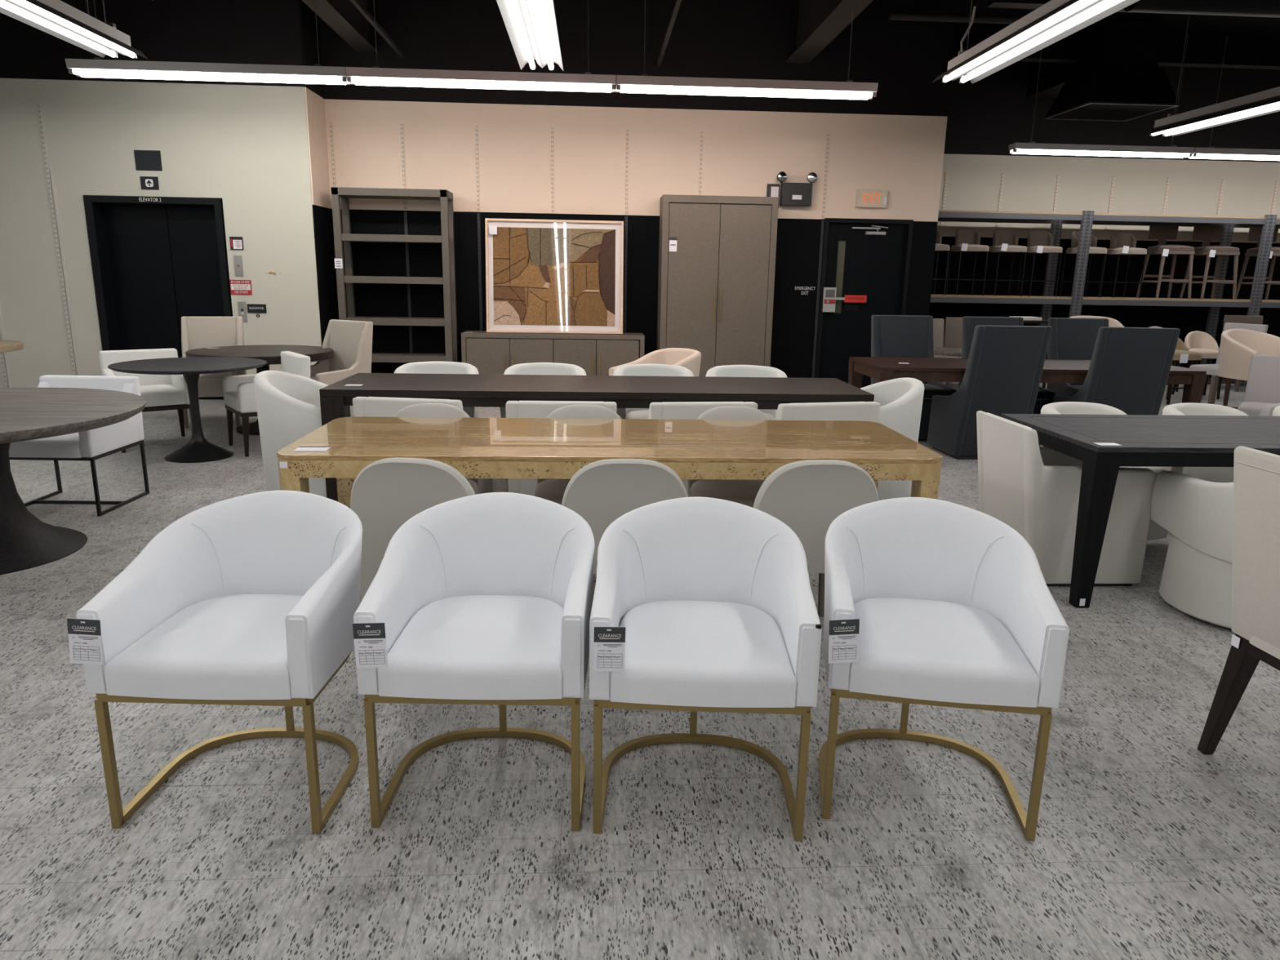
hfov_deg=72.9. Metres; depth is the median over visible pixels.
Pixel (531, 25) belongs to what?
ceiling light
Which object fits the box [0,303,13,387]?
shelf standard
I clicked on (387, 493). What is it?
dining chair
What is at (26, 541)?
pedestal table
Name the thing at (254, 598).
armchair
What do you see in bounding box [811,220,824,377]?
door frame
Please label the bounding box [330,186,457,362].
bookcase
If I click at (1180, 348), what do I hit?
dining chair
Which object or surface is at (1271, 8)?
ceiling pipe
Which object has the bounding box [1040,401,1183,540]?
barrel chair
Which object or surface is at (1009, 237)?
bar stool
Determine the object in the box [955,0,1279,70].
ceiling
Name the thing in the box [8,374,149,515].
armchair
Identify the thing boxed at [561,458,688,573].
dining chair
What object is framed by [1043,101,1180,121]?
diffuser
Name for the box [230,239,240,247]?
print
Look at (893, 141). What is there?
wall
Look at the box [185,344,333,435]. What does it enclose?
pedestal table
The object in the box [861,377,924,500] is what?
barrel chair
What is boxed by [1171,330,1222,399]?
counter stool
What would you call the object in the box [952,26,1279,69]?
ceiling beam
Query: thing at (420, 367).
barrel chair
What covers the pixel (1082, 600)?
sticker
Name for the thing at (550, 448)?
dining table
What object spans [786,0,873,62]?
ceiling beam
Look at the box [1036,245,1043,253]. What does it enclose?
price tag
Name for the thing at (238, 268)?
plate
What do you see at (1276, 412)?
barrel chair
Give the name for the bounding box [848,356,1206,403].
dining table
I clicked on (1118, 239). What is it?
bar stool
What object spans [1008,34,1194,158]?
ceiling light
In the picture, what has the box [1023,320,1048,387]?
side table
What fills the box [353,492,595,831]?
armchair
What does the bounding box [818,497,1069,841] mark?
armchair
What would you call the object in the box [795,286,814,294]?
wall lettering
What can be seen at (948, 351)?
pedestal table
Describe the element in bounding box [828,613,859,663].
price tag
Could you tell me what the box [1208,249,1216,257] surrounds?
price tag
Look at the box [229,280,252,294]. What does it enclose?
fire sign
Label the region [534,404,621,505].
dining chair
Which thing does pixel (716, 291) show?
tall cabinet
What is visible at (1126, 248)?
price tag
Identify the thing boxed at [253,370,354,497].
barrel chair
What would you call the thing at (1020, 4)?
ceiling beam
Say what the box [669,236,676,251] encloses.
price tag
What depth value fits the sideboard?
9.90 m
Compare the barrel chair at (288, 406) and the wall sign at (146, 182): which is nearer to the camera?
the barrel chair at (288, 406)
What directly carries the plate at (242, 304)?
attached to the wall at (244, 144)
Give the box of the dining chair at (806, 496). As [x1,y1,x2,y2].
[753,459,878,617]
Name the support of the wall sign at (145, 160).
attached to the wall at (244, 144)
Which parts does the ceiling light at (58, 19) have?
power cord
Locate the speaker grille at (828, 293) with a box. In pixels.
[825,289,835,297]
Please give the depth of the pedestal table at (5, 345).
7.84 m
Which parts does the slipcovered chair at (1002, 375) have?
panel, backrest, panel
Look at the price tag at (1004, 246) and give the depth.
12.32 m
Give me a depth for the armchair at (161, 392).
7.22 m
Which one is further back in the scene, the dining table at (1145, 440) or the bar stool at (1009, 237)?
the bar stool at (1009, 237)
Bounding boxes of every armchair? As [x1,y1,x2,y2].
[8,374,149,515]
[75,489,362,833]
[98,348,191,453]
[222,351,310,457]
[352,396,493,493]
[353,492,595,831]
[505,400,617,496]
[589,497,822,840]
[648,401,757,495]
[774,401,879,422]
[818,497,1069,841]
[976,410,1157,586]
[1258,403,1279,416]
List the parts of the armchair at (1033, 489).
backrest, armrest, armrest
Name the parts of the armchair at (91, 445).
armrest, seat, leg, seat frame, backrest, leg, armrest, leg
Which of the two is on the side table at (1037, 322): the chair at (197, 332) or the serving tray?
the serving tray
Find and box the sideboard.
[461,330,644,375]
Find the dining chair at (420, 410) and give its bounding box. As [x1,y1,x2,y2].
[392,403,479,494]
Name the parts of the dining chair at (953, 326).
backrest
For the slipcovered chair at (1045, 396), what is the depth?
8.49 m
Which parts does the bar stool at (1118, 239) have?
leg, leg, backrest, seat, leg, leg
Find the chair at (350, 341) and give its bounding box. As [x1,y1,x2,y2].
[310,319,373,385]
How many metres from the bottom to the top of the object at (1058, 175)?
0.840 m
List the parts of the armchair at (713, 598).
leg, post, seat frame, seat, backrest, leg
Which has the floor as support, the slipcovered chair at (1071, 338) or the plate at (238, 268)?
the slipcovered chair at (1071, 338)
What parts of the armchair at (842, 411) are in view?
armrest, armrest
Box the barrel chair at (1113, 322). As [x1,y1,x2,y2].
[1070,315,1124,327]
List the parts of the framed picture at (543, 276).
frame rail, frame rail, frame rail, frame rail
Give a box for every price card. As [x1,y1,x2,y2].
[294,446,331,450]
[344,384,362,386]
[1093,442,1121,445]
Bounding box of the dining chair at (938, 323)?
[933,318,961,358]
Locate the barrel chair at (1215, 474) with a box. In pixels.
[1162,402,1248,532]
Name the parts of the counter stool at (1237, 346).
leg, backrest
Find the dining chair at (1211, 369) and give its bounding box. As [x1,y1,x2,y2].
[1189,322,1268,406]
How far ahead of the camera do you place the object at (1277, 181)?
13.37 m
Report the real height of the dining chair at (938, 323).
0.950 m
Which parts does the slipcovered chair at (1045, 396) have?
panel, backrest, panel, seat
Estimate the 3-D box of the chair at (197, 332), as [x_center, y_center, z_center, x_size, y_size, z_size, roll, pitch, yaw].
[-4.081,-1.036,8.269,0.540,1.000,0.663,-3,14,-17]
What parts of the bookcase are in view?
post, post, shelf, panel, shelf, shelf, shelf, post, post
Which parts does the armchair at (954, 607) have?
leg, post, seat frame, seat, backrest, leg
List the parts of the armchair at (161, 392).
armrest, backrest, seat, seat frame, armrest, leg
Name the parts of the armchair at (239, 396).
leg, seat, seat frame, leg, armrest, armrest, backrest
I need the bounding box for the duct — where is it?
[1026,19,1180,121]
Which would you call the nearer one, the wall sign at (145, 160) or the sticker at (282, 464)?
the sticker at (282, 464)
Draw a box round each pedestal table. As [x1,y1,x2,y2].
[0,339,23,352]
[0,387,146,574]
[107,356,266,462]
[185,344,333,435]
[933,346,961,387]
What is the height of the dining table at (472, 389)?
0.760 m
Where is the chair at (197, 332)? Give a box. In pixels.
[181,316,246,428]
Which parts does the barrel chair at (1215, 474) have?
backrest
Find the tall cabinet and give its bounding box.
[657,194,778,376]
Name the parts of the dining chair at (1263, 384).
seat, backrest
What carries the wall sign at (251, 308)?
attached to the wall at (244, 144)
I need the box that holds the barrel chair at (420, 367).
[394,360,479,417]
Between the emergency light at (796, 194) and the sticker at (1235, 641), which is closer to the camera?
the sticker at (1235, 641)
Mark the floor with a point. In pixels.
(1148, 845)
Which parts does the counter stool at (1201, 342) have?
leg, leg, backrest, seat, leg, leg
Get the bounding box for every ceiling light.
[0,0,147,58]
[65,0,351,84]
[345,0,616,92]
[496,0,563,71]
[616,0,878,99]
[932,0,1139,84]
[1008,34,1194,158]
[1142,14,1279,136]
[1186,35,1279,160]
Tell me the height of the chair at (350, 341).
1.000 m
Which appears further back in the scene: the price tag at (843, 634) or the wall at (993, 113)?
the wall at (993, 113)
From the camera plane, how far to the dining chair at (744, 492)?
4.31 m
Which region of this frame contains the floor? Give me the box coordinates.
[0,377,1279,959]
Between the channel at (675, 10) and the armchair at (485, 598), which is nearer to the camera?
the armchair at (485, 598)
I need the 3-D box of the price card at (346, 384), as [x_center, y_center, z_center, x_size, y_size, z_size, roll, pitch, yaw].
[-1.799,-0.597,5.454,0.100,0.001,0.060,0,13,-3]
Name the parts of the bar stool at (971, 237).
leg, leg, backrest, seat, leg, leg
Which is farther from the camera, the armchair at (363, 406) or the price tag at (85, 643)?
the armchair at (363, 406)
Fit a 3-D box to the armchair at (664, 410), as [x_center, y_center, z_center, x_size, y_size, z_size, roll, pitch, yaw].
[0.312,-0.137,5.312,0.620,0.765,0.669,-1,14,-9]
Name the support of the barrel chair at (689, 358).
on the floor
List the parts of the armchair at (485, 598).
leg, seat, seat frame, backrest, post, leg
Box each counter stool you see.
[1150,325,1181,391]
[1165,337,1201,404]
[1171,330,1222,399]
[1207,328,1279,409]
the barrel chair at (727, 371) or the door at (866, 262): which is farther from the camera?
the door at (866, 262)
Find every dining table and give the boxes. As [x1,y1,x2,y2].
[276,416,942,508]
[319,373,874,502]
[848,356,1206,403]
[1000,413,1279,608]
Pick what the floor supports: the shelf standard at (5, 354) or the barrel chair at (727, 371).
the barrel chair at (727, 371)
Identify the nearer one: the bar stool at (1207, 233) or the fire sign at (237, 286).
the fire sign at (237, 286)
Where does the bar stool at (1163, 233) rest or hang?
on the storage rack
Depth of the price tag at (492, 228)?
9.74 m
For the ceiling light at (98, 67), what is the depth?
7.57 m
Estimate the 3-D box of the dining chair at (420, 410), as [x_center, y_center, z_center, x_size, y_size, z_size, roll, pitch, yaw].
[-1.047,0.065,4.260,0.490,0.812,0.565,0,13,-5]
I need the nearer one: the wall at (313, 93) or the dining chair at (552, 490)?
the dining chair at (552, 490)
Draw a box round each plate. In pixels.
[233,255,243,275]
[237,301,247,321]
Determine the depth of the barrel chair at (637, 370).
6.63 m
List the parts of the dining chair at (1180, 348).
leg, backrest, seat, leg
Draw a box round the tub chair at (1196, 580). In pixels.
[1151,470,1233,629]
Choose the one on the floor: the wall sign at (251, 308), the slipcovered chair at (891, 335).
the slipcovered chair at (891, 335)
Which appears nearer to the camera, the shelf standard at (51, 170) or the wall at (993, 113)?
the shelf standard at (51, 170)
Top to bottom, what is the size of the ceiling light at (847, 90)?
1.503 m
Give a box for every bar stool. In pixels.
[932,229,950,294]
[945,228,989,295]
[985,229,1026,296]
[1016,229,1062,297]
[1059,231,1106,297]
[1097,231,1146,297]
[1135,224,1195,298]
[1179,225,1239,299]
[1235,226,1279,299]
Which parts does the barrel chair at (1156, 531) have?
seat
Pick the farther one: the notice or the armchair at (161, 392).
the notice
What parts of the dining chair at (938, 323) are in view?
backrest, seat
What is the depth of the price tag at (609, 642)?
2.17 m
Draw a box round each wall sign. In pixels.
[133,150,162,170]
[139,176,159,189]
[246,303,266,313]
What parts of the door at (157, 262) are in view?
panel, panel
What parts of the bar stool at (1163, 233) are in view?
leg, leg, post, backrest, seat, seat frame, leg, leg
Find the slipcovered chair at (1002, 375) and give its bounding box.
[926,324,1052,459]
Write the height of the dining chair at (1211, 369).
1.020 m
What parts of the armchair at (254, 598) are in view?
leg, seat, backrest, seat frame, post, leg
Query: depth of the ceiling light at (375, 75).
7.70 m
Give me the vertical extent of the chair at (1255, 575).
1.010 m
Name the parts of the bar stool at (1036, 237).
leg, leg, backrest, seat, leg, leg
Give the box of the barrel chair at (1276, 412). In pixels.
[1272,405,1279,416]
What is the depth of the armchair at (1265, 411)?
6.76 m
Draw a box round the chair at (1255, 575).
[1197,445,1279,754]
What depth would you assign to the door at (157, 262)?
9.47 m
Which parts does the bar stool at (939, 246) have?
leg, backrest, seat, leg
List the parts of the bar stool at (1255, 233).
leg, seat frame, backrest, seat, leg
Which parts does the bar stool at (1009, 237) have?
leg, backrest, seat, leg, leg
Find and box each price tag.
[66,613,102,664]
[334,258,342,268]
[352,616,387,667]
[488,225,497,234]
[593,622,625,671]
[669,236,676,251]
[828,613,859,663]
[960,243,968,251]
[1000,243,1008,251]
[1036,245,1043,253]
[1122,245,1128,253]
[1162,248,1168,256]
[1179,354,1188,363]
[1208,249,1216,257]
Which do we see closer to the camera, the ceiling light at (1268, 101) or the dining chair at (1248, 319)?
the ceiling light at (1268, 101)
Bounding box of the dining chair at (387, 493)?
[350,457,475,601]
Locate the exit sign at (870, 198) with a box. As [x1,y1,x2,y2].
[855,189,888,208]
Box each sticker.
[279,461,287,467]
[1079,598,1085,605]
[1231,634,1239,648]
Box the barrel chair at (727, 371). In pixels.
[705,364,787,420]
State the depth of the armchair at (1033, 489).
4.23 m
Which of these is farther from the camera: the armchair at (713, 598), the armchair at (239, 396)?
the armchair at (239, 396)
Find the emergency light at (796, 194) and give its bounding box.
[766,171,817,208]
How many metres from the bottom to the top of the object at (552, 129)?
0.920 m
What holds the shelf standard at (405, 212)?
attached to the wall at (893, 141)
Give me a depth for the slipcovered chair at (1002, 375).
7.07 m
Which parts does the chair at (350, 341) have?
armrest, backrest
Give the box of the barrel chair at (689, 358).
[608,347,701,376]
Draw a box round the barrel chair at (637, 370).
[612,364,693,418]
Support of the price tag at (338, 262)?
attached to the bookcase
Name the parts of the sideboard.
panel, door, door, panel, door, door, panel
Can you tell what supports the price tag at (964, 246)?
hanging from the bar stool at (971, 237)
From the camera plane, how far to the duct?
10.68 m
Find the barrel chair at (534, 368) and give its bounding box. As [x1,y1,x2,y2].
[500,362,586,417]
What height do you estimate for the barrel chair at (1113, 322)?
1.059 m
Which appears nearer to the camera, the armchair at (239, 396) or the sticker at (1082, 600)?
the sticker at (1082, 600)
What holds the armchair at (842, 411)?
on the floor
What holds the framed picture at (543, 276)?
on the sideboard
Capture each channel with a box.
[350,0,404,57]
[657,0,681,66]
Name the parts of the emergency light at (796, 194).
label plate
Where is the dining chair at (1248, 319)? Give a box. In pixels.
[1222,315,1262,391]
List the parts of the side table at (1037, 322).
leg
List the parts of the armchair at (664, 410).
armrest, armrest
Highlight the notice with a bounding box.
[229,236,243,249]
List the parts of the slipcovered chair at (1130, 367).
panel, backrest, panel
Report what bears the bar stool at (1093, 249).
on the storage rack
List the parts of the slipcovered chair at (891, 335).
panel, backrest, seat, panel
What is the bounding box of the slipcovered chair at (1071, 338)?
[1046,317,1108,396]
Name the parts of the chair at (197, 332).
armrest, leg, backrest, seat, leg, armrest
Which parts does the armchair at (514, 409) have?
armrest, armrest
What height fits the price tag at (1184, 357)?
0.110 m
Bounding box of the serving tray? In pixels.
[1009,315,1042,320]
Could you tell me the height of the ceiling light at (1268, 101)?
1.500 m
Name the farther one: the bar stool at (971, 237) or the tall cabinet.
the bar stool at (971, 237)
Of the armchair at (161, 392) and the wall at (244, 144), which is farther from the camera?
the wall at (244, 144)
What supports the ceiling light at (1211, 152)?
hanging from the ceiling
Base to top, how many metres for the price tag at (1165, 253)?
0.106 m
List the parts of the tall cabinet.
panel, door, handle, handle, panel, door, panel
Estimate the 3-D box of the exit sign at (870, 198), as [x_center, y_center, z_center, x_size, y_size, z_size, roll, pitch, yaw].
[2.708,-3.289,10.138,0.360,0.200,0.064,0,13,-3]
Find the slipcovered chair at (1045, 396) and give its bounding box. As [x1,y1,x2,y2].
[961,316,1054,413]
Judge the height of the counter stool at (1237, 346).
1.048 m
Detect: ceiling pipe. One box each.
[888,12,1023,23]
[1123,0,1279,17]
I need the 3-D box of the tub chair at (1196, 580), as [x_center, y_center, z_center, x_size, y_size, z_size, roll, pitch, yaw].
[2.817,0.265,3.909,0.764,0.715,0.753,2,13,5]
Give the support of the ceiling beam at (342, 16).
attached to the wall at (893, 141)
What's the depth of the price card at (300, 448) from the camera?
3.51 m
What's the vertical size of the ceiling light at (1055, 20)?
1.500 m
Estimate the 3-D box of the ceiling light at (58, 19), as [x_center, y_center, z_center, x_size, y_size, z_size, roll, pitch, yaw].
[-3.966,-3.828,5.617,0.512,1.500,2.400,0,13,-3]
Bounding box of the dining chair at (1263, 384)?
[1237,354,1279,416]
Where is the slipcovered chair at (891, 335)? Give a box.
[871,315,956,439]
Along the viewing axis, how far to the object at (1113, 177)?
13.25 m
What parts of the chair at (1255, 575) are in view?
leg, backrest, seat frame, seat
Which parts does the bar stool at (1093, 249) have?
leg, backrest, seat, leg, leg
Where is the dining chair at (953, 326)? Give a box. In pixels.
[943,316,962,386]
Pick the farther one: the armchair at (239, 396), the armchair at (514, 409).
the armchair at (239, 396)
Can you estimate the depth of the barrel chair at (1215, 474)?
5.20 m
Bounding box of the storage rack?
[930,209,1279,386]
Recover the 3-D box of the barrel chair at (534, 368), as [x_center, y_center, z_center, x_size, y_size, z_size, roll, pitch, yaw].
[-0.704,-0.441,6.446,0.627,0.799,0.682,0,13,-5]
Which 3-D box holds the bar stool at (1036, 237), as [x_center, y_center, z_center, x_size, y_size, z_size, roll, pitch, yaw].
[5.830,-3.161,12.631,0.440,0.950,0.454,0,13,-3]
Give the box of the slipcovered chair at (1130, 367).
[1053,326,1180,414]
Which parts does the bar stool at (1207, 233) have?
leg, leg, post, backrest, leg, seat, seat frame, leg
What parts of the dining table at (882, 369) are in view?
leg, leg, leg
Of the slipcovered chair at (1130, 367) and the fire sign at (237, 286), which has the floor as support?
the slipcovered chair at (1130, 367)
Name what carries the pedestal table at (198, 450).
on the floor
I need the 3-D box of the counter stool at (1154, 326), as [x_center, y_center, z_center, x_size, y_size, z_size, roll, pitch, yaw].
[7.301,-1.705,12.185,0.460,0.878,0.460,0,13,-3]
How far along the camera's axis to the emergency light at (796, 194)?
10.01 m
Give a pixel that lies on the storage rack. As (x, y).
(1086, 219)
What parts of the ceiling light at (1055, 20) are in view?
power cord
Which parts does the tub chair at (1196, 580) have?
backrest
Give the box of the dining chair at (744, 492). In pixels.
[686,405,770,507]
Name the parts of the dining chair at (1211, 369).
seat, leg, backrest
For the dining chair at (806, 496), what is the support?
on the floor
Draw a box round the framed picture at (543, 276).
[484,217,623,333]
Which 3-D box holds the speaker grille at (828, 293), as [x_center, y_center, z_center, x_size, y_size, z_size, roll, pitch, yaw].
[2.271,-2.227,10.352,0.110,0.090,0.006,0,13,-3]
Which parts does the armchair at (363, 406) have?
armrest, backrest, armrest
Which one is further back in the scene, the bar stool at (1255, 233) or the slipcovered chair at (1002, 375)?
the bar stool at (1255, 233)
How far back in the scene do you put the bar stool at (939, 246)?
12.43 m
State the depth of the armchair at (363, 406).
4.88 m
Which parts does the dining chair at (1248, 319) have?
leg, backrest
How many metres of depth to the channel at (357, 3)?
8.38 m
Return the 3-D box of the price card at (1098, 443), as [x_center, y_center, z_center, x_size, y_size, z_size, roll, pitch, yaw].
[2.105,-0.161,3.904,0.100,0.001,0.060,0,13,-3]
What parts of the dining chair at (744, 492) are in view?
seat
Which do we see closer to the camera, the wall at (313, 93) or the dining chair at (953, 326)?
the wall at (313, 93)
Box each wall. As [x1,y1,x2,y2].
[0,0,321,387]
[298,0,337,346]
[319,0,958,377]
[928,62,1279,377]
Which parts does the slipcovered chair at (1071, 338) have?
panel, seat, backrest, panel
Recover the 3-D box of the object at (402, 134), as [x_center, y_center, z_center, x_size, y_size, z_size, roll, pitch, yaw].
[-2.677,-3.537,9.814,0.034,0.920,0.014,0,13,-3]
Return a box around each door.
[83,195,232,399]
[814,217,913,387]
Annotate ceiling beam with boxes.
[302,0,377,53]
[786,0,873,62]
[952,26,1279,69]
[986,0,1279,17]
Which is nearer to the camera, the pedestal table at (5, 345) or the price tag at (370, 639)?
the price tag at (370, 639)

